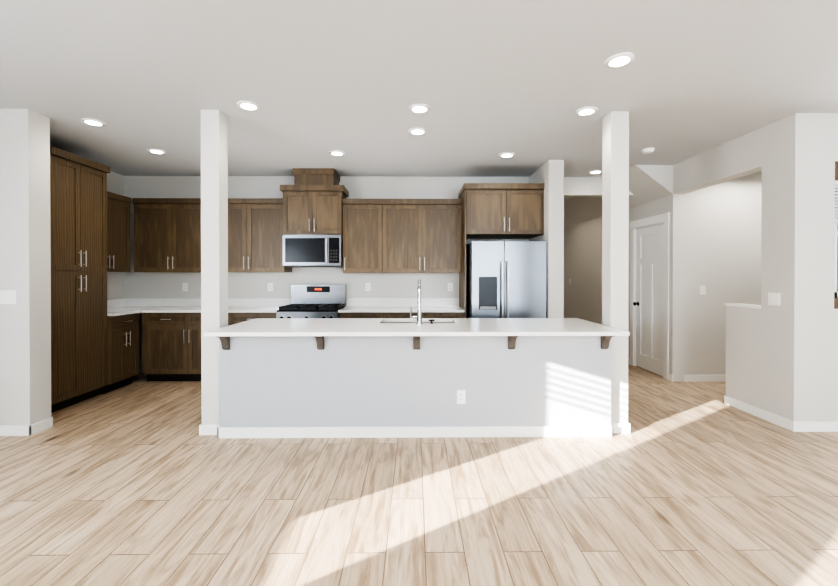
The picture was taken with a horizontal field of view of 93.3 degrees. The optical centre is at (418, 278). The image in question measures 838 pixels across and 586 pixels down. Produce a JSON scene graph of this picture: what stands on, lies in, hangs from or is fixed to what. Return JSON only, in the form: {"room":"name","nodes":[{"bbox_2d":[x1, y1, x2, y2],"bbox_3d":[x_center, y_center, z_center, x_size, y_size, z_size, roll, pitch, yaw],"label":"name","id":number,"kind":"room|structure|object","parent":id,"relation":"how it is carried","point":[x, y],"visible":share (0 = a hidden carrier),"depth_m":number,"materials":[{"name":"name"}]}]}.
{"room":"kitchen","nodes":[
{"label":"kitchen","id":0,"kind":"room"},
{"bbox_2d":[0,109,50,424],"bbox_3d":[-3.690,-0.049,3.538,0.834,2.740,0.445,0,0,-1],"label":"wall","id":1,"kind":"structure","parent":0,"point":[25,335],"depth_m":3.32,"materials":[{"name":"white paint"}]},
{"bbox_2d":[0,290,16,303],"bbox_3d":[-3.455,0.161,3.314,0.162,0.115,0.008,0,0,-1],"label":"light switch","id":2,"kind":"object","parent":1,"relation":"attached to","point":[8,296],"visible":1,"depth_m":3.31,"materials":[{"name":"white plastic"}]},
{"bbox_2d":[0,423,35,435],"bbox_3d":[-3.682,1.280,3.317,0.847,0.085,0.013,0,0,-1],"label":"baseboard","id":3,"kind":"structure","parent":1,"relation":"attached to","point":[5,430],"depth_m":3.31,"materials":[{"name":"white wood"}]},
{"bbox_2d":[107,171,123,299],"bbox_3d":[-4.148,-0.032,0.686,0.140,2.740,9.990,0,0,-1],"label":"wall","id":4,"kind":"structure","parent":0,"point":[115,280],"depth_m":5.38,"materials":[{"name":"white paint"}]},
{"bbox_2d":[105,191,131,271],"bbox_3d":[-3.930,-0.561,4.828,0.370,0.970,0.712,0,0,-1],"label":"upper cabinet","id":5,"kind":"object","parent":4,"relation":"attached to","point":[118,232],"visible":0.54,"depth_m":4.99,"materials":[{"name":"brown wood"}]},
{"bbox_2d":[124,176,632,370],"bbox_3d":[-0.459,-0.061,5.649,7.340,2.740,0.140,0,0,-1],"label":"wall","id":6,"kind":"structure","parent":0,"point":[240,285],"depth_m":5.57,"materials":[{"name":"white paint"}]},
{"bbox_2d":[132,198,200,271],"bbox_3d":[-3.236,-0.564,5.381,1.049,0.970,0.326,0,0,-1],"label":"upper cabinet","id":7,"kind":"object","parent":6,"relation":"attached to","point":[167,234],"depth_m":5.22,"materials":[{"name":"brown wood"}]},
{"bbox_2d":[183,283,187,290],"bbox_3d":[-3.278,0.126,5.546,0.070,0.115,0.008,0,0,-1],"label":"outlet","id":8,"kind":"object","parent":6,"relation":"attached to","point":[185,286],"visible":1,"depth_m":5.54,"materials":[{"name":"white plastic"}]},
{"bbox_2d":[228,198,291,271],"bbox_3d":[-2.304,-0.565,5.390,1.048,0.970,0.326,0,0,-1],"label":"upper cabinet","id":9,"kind":"object","parent":6,"relation":"attached to","point":[255,225],"depth_m":5.24,"materials":[{"name":"brown wood"}]},
{"bbox_2d":[268,283,272,290],"bbox_3d":[-2.091,0.126,5.559,0.070,0.115,0.008,0,0,-1],"label":"outlet","id":10,"kind":"object","parent":6,"relation":"attached to","point":[270,286],"visible":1,"depth_m":5.56,"materials":[{"name":"white plastic"}]},
{"bbox_2d":[280,168,348,234],"bbox_3d":[-1.396,-0.999,5.344,0.824,0.856,0.432,0,0,-1],"label":"upper cabinet","id":11,"kind":"object","parent":6,"relation":"attached to","point":[312,201],"visible":0.98,"depth_m":5.17,"materials":[{"name":"brown wood"}]},
{"bbox_2d":[283,235,342,266],"bbox_3d":[-1.395,-0.357,5.327,0.758,0.420,0.421,0,0,-1],"label":"microwave","id":12,"kind":"object","parent":11,"relation":"attached to","point":[312,250],"visible":0.98,"depth_m":5.15,"materials":[{"name":"silver metal"}]},
{"bbox_2d":[342,199,385,272],"bbox_3d":[-0.720,-0.560,5.407,0.585,0.980,0.326,0,0,-1],"label":"upper cabinet","id":13,"kind":"object","parent":6,"relation":"attached to","point":[364,220],"depth_m":5.25,"materials":[{"name":"brown wood"}]},
{"bbox_2d":[365,283,369,290],"bbox_3d":[-0.720,0.126,5.573,0.070,0.115,0.008,0,0,-1],"label":"outlet","id":14,"kind":"object","parent":6,"relation":"attached to","point":[367,286],"visible":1,"depth_m":5.57,"materials":[{"name":"white plastic"}]},
{"bbox_2d":[386,199,461,272],"bbox_3d":[0.011,-0.560,5.414,1.112,0.980,0.326,0,0,-1],"label":"upper cabinet","id":15,"kind":"object","parent":6,"relation":"attached to","point":[402,235],"depth_m":5.26,"materials":[{"name":"brown wood"}]},
{"bbox_2d":[448,283,452,290],"bbox_3d":[0.440,0.125,5.585,0.070,0.115,0.008,0,0,-1],"label":"outlet","id":16,"kind":"object","parent":6,"relation":"attached to","point":[450,286],"visible":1,"depth_m":5.58,"materials":[{"name":"white plastic"}]},
{"bbox_2d":[458,183,544,238],"bbox_3d":[1.076,-0.867,5.253,1.035,0.633,0.666,0,0,-1],"label":"upper cabinet","id":17,"kind":"object","parent":6,"relation":"attached to","point":[504,210],"visible":0.96,"depth_m":4.96,"materials":[{"name":"brown wood"}]},
{"bbox_2d":[219,336,610,426],"bbox_3d":[-0.023,0.882,3.323,3.257,0.882,0.064,0,0,-1],"label":"wall","id":18,"kind":"structure","parent":0,"point":[337,381],"depth_m":3.29,"materials":[{"name":"grey paint"}]},
{"bbox_2d":[212,423,615,437],"bbox_3d":[-0.023,1.279,3.295,3.283,0.088,0.030,0,0,-1],"label":"baseboard","id":19,"kind":"structure","parent":18,"relation":"attached to","point":[414,432],"depth_m":3.28,"materials":[{"name":"white wood"}]},
{"bbox_2d":[457,390,465,403],"bbox_3d":[0.352,0.989,3.291,0.070,0.115,0.008,0,0,-1],"label":"outlet","id":20,"kind":"object","parent":18,"relation":"attached to","point":[461,396],"visible":1,"depth_m":3.29,"materials":[{"name":"white plastic"}]},
{"bbox_2d":[0,364,837,585],"bbox_3d":[0.715,1.378,2.389,9.900,0.100,13.280,0,0,-1],"label":"floor","id":21,"kind":"structure","parent":0,"point":[139,480],"depth_m":2.34,"materials":[{"name":"brown wood"}]},
{"bbox_2d":[50,146,109,412],"bbox_3d":[-3.798,0.030,4.130,0.620,2.575,0.730,0,0,-1],"label":"pantry cabinet","id":22,"kind":"object","parent":21,"relation":"on","point":[78,247],"visible":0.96,"depth_m":4.08,"materials":[{"name":"brown wood"}]},
{"bbox_2d":[101,313,138,393],"bbox_3d":[-3.784,0.873,4.709,0.660,0.883,0.453,0,0,-1],"label":"base cabinet","id":23,"kind":"object","parent":21,"relation":"on","point":[123,347],"visible":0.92,"depth_m":4.66,"materials":[{"name":"brown wood"}]},
{"bbox_2d":[142,313,233,380],"bbox_3d":[-2.899,0.870,5.252,1.149,0.884,0.605,0,0,-1],"label":"base cabinet","id":24,"kind":"object","parent":21,"relation":"on","point":[171,346],"depth_m":4.95,"materials":[{"name":"brown wood"}]},
{"bbox_2d":[201,110,227,424],"bbox_3d":[-1.761,-0.048,3.413,0.155,2.740,0.155,0,0,-1],"label":"column","id":25,"kind":"structure","parent":21,"relation":"on","point":[214,220],"depth_m":3.34,"materials":[{"name":"white paint"}]},
{"bbox_2d":[234,313,275,323],"bbox_3d":[-2.111,0.870,5.260,0.665,0.884,0.605,0,0,-1],"label":"base cabinet","id":26,"kind":"object","parent":21,"relation":"on","point":[238,317],"depth_m":4.96,"materials":[{"name":"brown wood"}]},
{"bbox_2d":[107,298,290,315],"bbox_3d":[-2.947,0.358,5.021,2.346,0.141,1.066,0,0,-1],"label":"countertop","id":27,"kind":"structure","parent":26,"relation":"on","point":[118,307],"depth_m":5.51,"materials":[{"name":"white stone"}]},
{"bbox_2d":[276,285,345,317],"bbox_3d":[-1.394,0.698,5.201,0.758,1.203,0.686,0,0,-1],"label":"gas range","id":28,"kind":"object","parent":21,"relation":"on","point":[318,301],"visible":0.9,"depth_m":5.49,"materials":[{"name":"silver metal"}]},
{"bbox_2d":[339,312,386,317],"bbox_3d":[-0.713,0.870,5.274,0.598,0.884,0.605,0,0,-1],"label":"base cabinet","id":29,"kind":"object","parent":21,"relation":"on","point":[354,314],"depth_m":4.97,"materials":[{"name":"brown wood"}]},
{"bbox_2d":[208,328,619,349],"bbox_3d":[-0.025,0.879,3.567,3.245,0.884,0.804,0,0,-1],"label":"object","id":30,"kind":"structure","parent":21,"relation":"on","point":[224,334],"depth_m":3.04,"materials":[{"name":"white stone"}]},
{"bbox_2d":[228,318,607,327],"bbox_3d":[-0.016,0.422,3.672,3.235,0.030,0.638,0,0,-1],"label":"island countertop","id":31,"kind":"structure","parent":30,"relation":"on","point":[319,322],"depth_m":3.55,"materials":[{"name":"white stone"}]},
{"bbox_2d":[380,320,451,323],"bbox_3d":[-0.014,0.542,3.747,0.714,0.236,0.384,0,0,-1],"label":"sink","id":32,"kind":"object","parent":31,"relation":"in","point":[381,321],"depth_m":3.89,"materials":[{"name":"silver metal"}]},
{"bbox_2d":[408,280,423,323],"bbox_3d":[0.030,0.210,3.584,0.220,0.393,0.209,0,0,-1],"label":"faucet","id":33,"kind":"object","parent":31,"relation":"on","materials":[{"name":"silver metal"}]},
{"bbox_2d":[387,312,463,317],"bbox_3d":[0.017,0.870,5.282,1.102,0.884,0.605,0,0,-1],"label":"base cabinet","id":34,"kind":"object","parent":21,"relation":"on","point":[402,315],"depth_m":4.98,"materials":[{"name":"brown wood"}]},
{"bbox_2d":[338,298,464,312],"bbox_3d":[-0.222,0.357,5.261,1.581,0.141,0.643,0,0,-1],"label":"countertop","id":35,"kind":"structure","parent":34,"relation":"on","point":[399,304],"depth_m":5.55,"materials":[{"name":"white stone"}]},
{"bbox_2d":[459,189,465,317],"bbox_3d":[0.580,0.099,5.272,0.020,2.425,0.632,0,0,-1],"label":"panel","id":36,"kind":"object","parent":21,"relation":"on","point":[462,290],"visible":0.38,"depth_m":5.09,"materials":[{"name":"brown wood"}]},
{"bbox_2d":[466,241,546,317],"bbox_3d":[1.094,0.425,5.165,0.911,1.750,0.806,0,0,-1],"label":"refrigerator","id":37,"kind":"object","parent":21,"relation":"on","point":[505,279],"visible":0.67,"depth_m":4.82,"materials":[{"name":"silver metal"}]},
{"bbox_2d":[602,111,628,422],"bbox_3d":[1.709,-0.048,3.449,0.155,2.740,0.155,0,0,-1],"label":"column","id":38,"kind":"structure","parent":21,"relation":"on","point":[615,208],"depth_m":3.37,"materials":[{"name":"white paint"}]},
{"bbox_2d":[0,0,837,200],"bbox_3d":[0.715,-1.462,2.373,9.900,0.100,13.280,0,0,-1],"label":"ceiling","id":39,"kind":"structure","parent":0,"point":[488,82],"depth_m":2.79,"materials":[{"name":"grey paint"}]},
{"bbox_2d":[81,118,105,125],"bbox_3d":[-2.961,-1.414,3.600,0.176,0.010,0.176,0,0,-1],"label":"recessed light","id":40,"kind":"object","parent":39,"relation":"in","point":[93,122],"visible":0.96,"depth_m":3.58,"materials":[{"name":"white plastic"}]},
{"bbox_2d":[147,149,165,153],"bbox_3d":[-2.941,-1.419,4.437,0.176,0.010,0.176,0,0,-1],"label":"recessed light","id":41,"kind":"object","parent":39,"relation":"in","point":[157,151],"visible":0.96,"depth_m":4.42,"materials":[{"name":"white plastic"}]},
{"bbox_2d":[237,101,259,110],"bbox_3d":[-1.399,-1.412,3.251,0.176,0.010,0.176,0,0,-1],"label":"recessed light","id":42,"kind":"object","parent":39,"relation":"in","point":[248,105],"visible":1,"depth_m":3.23,"materials":[{"name":"white plastic"}]},
{"bbox_2d":[329,151,344,155],"bbox_3d":[-0.934,-1.419,4.505,0.176,0.010,0.176,0,0,-1],"label":"recessed light","id":43,"kind":"object","parent":39,"relation":"in","point":[337,153],"visible":0.94,"depth_m":4.49,"materials":[{"name":"white plastic"}]},
{"bbox_2d":[409,128,426,134],"bbox_3d":[-0.013,-1.415,3.828,0.176,0.010,0.176,0,0,-1],"label":"recessed light","id":44,"kind":"object","parent":39,"relation":"in","point":[417,131],"visible":1,"depth_m":3.81,"materials":[{"name":"white plastic"}]},
{"bbox_2d":[409,104,429,112],"bbox_3d":[0.005,-1.412,3.304,0.176,0.010,0.176,0,0,-1],"label":"recessed light","id":45,"kind":"object","parent":39,"relation":"in","point":[419,108],"visible":1,"depth_m":3.28,"materials":[{"name":"white plastic"}]},
{"bbox_2d":[499,152,514,157],"bbox_3d":[1.017,-1.419,4.573,0.176,0.010,0.176,0,0,-1],"label":"recessed light","id":46,"kind":"object","parent":39,"relation":"in","point":[505,155],"visible":1,"depth_m":4.57,"materials":[{"name":"white plastic"}]},
{"bbox_2d":[575,107,597,115],"bbox_3d":[1.422,-1.412,3.358,0.176,0.010,0.176,0,0,-1],"label":"recessed light","id":47,"kind":"object","parent":39,"relation":"in","point":[585,111],"visible":1,"depth_m":3.34,"materials":[{"name":"white plastic"}]},
{"bbox_2d":[588,170,601,173],"bbox_3d":[2.372,-1.424,5.314,0.176,0.010,0.176,0,0,-1],"label":"recessed light","id":48,"kind":"object","parent":39,"relation":"in","point":[595,171],"visible":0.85,"depth_m":5.29,"materials":[{"name":"white plastic"}]},
{"bbox_2d":[604,53,634,67],"bbox_3d":[1.300,-1.408,2.567,0.176,0.010,0.176,0,0,-1],"label":"recessed light","id":49,"kind":"object","parent":39,"relation":"in","point":[619,60],"visible":1,"depth_m":2.55,"materials":[{"name":"white plastic"}]},
{"bbox_2d":[641,148,654,153],"bbox_3d":[2.534,-1.406,4.382,0.136,0.034,0.136,0,0,-1],"label":"smoke detector","id":50,"kind":"object","parent":39,"relation":"attached to","point":[647,150],"visible":1,"depth_m":4.34,"materials":[{"name":"white plastic"}]},
{"bbox_2d":[529,160,563,317],"bbox_3d":[1.637,-0.068,6.838,0.184,2.740,4.105,0,0,-1],"label":"wall","id":51,"kind":"structure","parent":0,"point":[549,174],"depth_m":4.79,"materials":[{"name":"white paint"}]},
{"bbox_2d":[564,168,665,228],"bbox_3d":[2.957,-1.257,7.022,0.480,0.365,3.750,0,0,-1],"label":"soffit","id":52,"kind":"structure","parent":0,"point":[578,210],"depth_m":6.70,"materials":[{"name":"white paint"}]},
{"bbox_2d":[564,113,811,421],"bbox_3d":[3.276,-0.064,6.158,0.140,2.740,5.500,0,0,-1],"label":"wall","id":53,"kind":"structure","parent":0,"point":[767,357],"depth_m":3.72,"materials":[{"name":"white paint"}]},
{"bbox_2d":[633,224,663,375],"bbox_3d":[3.206,0.293,5.528,0.107,2.018,0.694,0,0,-1],"label":"closet door","id":54,"kind":"structure","parent":53,"relation":"in","point":[648,303],"depth_m":5.53,"materials":[{"name":"white wood"}]},
{"bbox_2d":[630,212,669,379],"bbox_3d":[3.271,0.232,5.534,0.164,2.155,0.914,0,0,-1],"label":"door frame","id":55,"kind":"structure","parent":53,"relation":"attached to","point":[655,220],"depth_m":5.32,"materials":[{"name":"white wood"}]},
{"bbox_2d":[724,303,760,308],"bbox_3d":[3.299,0.278,3.956,0.164,0.022,0.432,0,0,-1],"label":"trim","id":56,"kind":"structure","parent":53,"relation":"on","point":[744,305],"depth_m":3.98,"materials":[{"name":"white"}]},
{"bbox_2d":[723,395,791,430],"bbox_3d":[3.224,1.277,3.805,0.013,0.085,0.744,0,0,-1],"label":"baseboard","id":57,"kind":"structure","parent":53,"relation":"attached to","point":[773,418],"depth_m":3.74,"materials":[{"name":"white wood"}]},
{"bbox_2d":[768,293,779,305],"bbox_3d":[3.228,0.191,3.599,0.008,0.115,0.116,0,0,-1],"label":"light switch","id":58,"kind":"object","parent":53,"relation":"attached to","point":[773,298],"visible":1,"depth_m":3.59,"materials":[{"name":"white plastic"}]},
{"bbox_2d":[630,165,761,374],"bbox_3d":[3.737,-0.058,5.092,2.000,2.740,0.140,0,0,-1],"label":"wall","id":59,"kind":"structure","parent":0,"point":[722,242],"depth_m":5.02,"materials":[{"name":"white paint"}]},
{"bbox_2d":[700,286,705,294],"bbox_3d":[3.598,0.153,5.017,0.070,0.115,0.008,0,0,-1],"label":"light switch","id":60,"kind":"object","parent":59,"relation":"attached to","point":[702,290],"visible":1,"depth_m":5.02,"materials":[{"name":"white plastic"}]},
{"bbox_2d":[683,375,725,381],"bbox_3d":[3.978,1.270,5.026,1.240,0.085,0.013,0,0,-1],"label":"baseboard","id":61,"kind":"structure","parent":59,"relation":"attached to","point":[686,378],"depth_m":5.02,"materials":[{"name":"white wood"}]},
{"bbox_2d":[810,113,837,420],"bbox_3d":[4.444,-0.048,3.490,2.140,2.740,0.140,0,0,-1],"label":"wall","id":62,"kind":"structure","parent":0,"point":[824,348],"depth_m":3.41,"materials":[{"name":"white paint"}]},
{"bbox_2d":[792,421,837,431],"bbox_3d":[4.368,1.279,3.421,2.293,0.085,0.015,0,0,-1],"label":"baseboard","id":63,"kind":"structure","parent":62,"relation":"attached to","point":[806,426],"depth_m":3.40,"materials":[{"name":"white wood"}]},
{"bbox_2d":[834,198,837,297],"bbox_3d":[4.046,-0.371,3.500,0.934,1.274,0.060,0,0,-1],"label":"window","id":64,"kind":"structure","parent":62,"relation":"in","point":[836,264],"depth_m":3.47,"materials":[{"name":"white"}]},
{"bbox_2d":[835,181,837,222],"bbox_3d":[4.047,-0.662,3.441,0.922,0.358,0.046,0,0,-1],"label":"window blind","id":65,"kind":"object","parent":64,"relation":"attached to","point":[836,196],"visible":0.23,"depth_m":3.43,"materials":[{"name":"white plastic"}]},
{"bbox_2d":[834,161,837,308],"bbox_3d":[4.047,-0.371,3.442,0.931,1.271,0.047,0,0,-1],"label":"window frame","id":66,"kind":"structure","parent":62,"relation":"attached to","point":[836,179],"depth_m":3.41,"materials":[{"name":"brown"}]}
]}

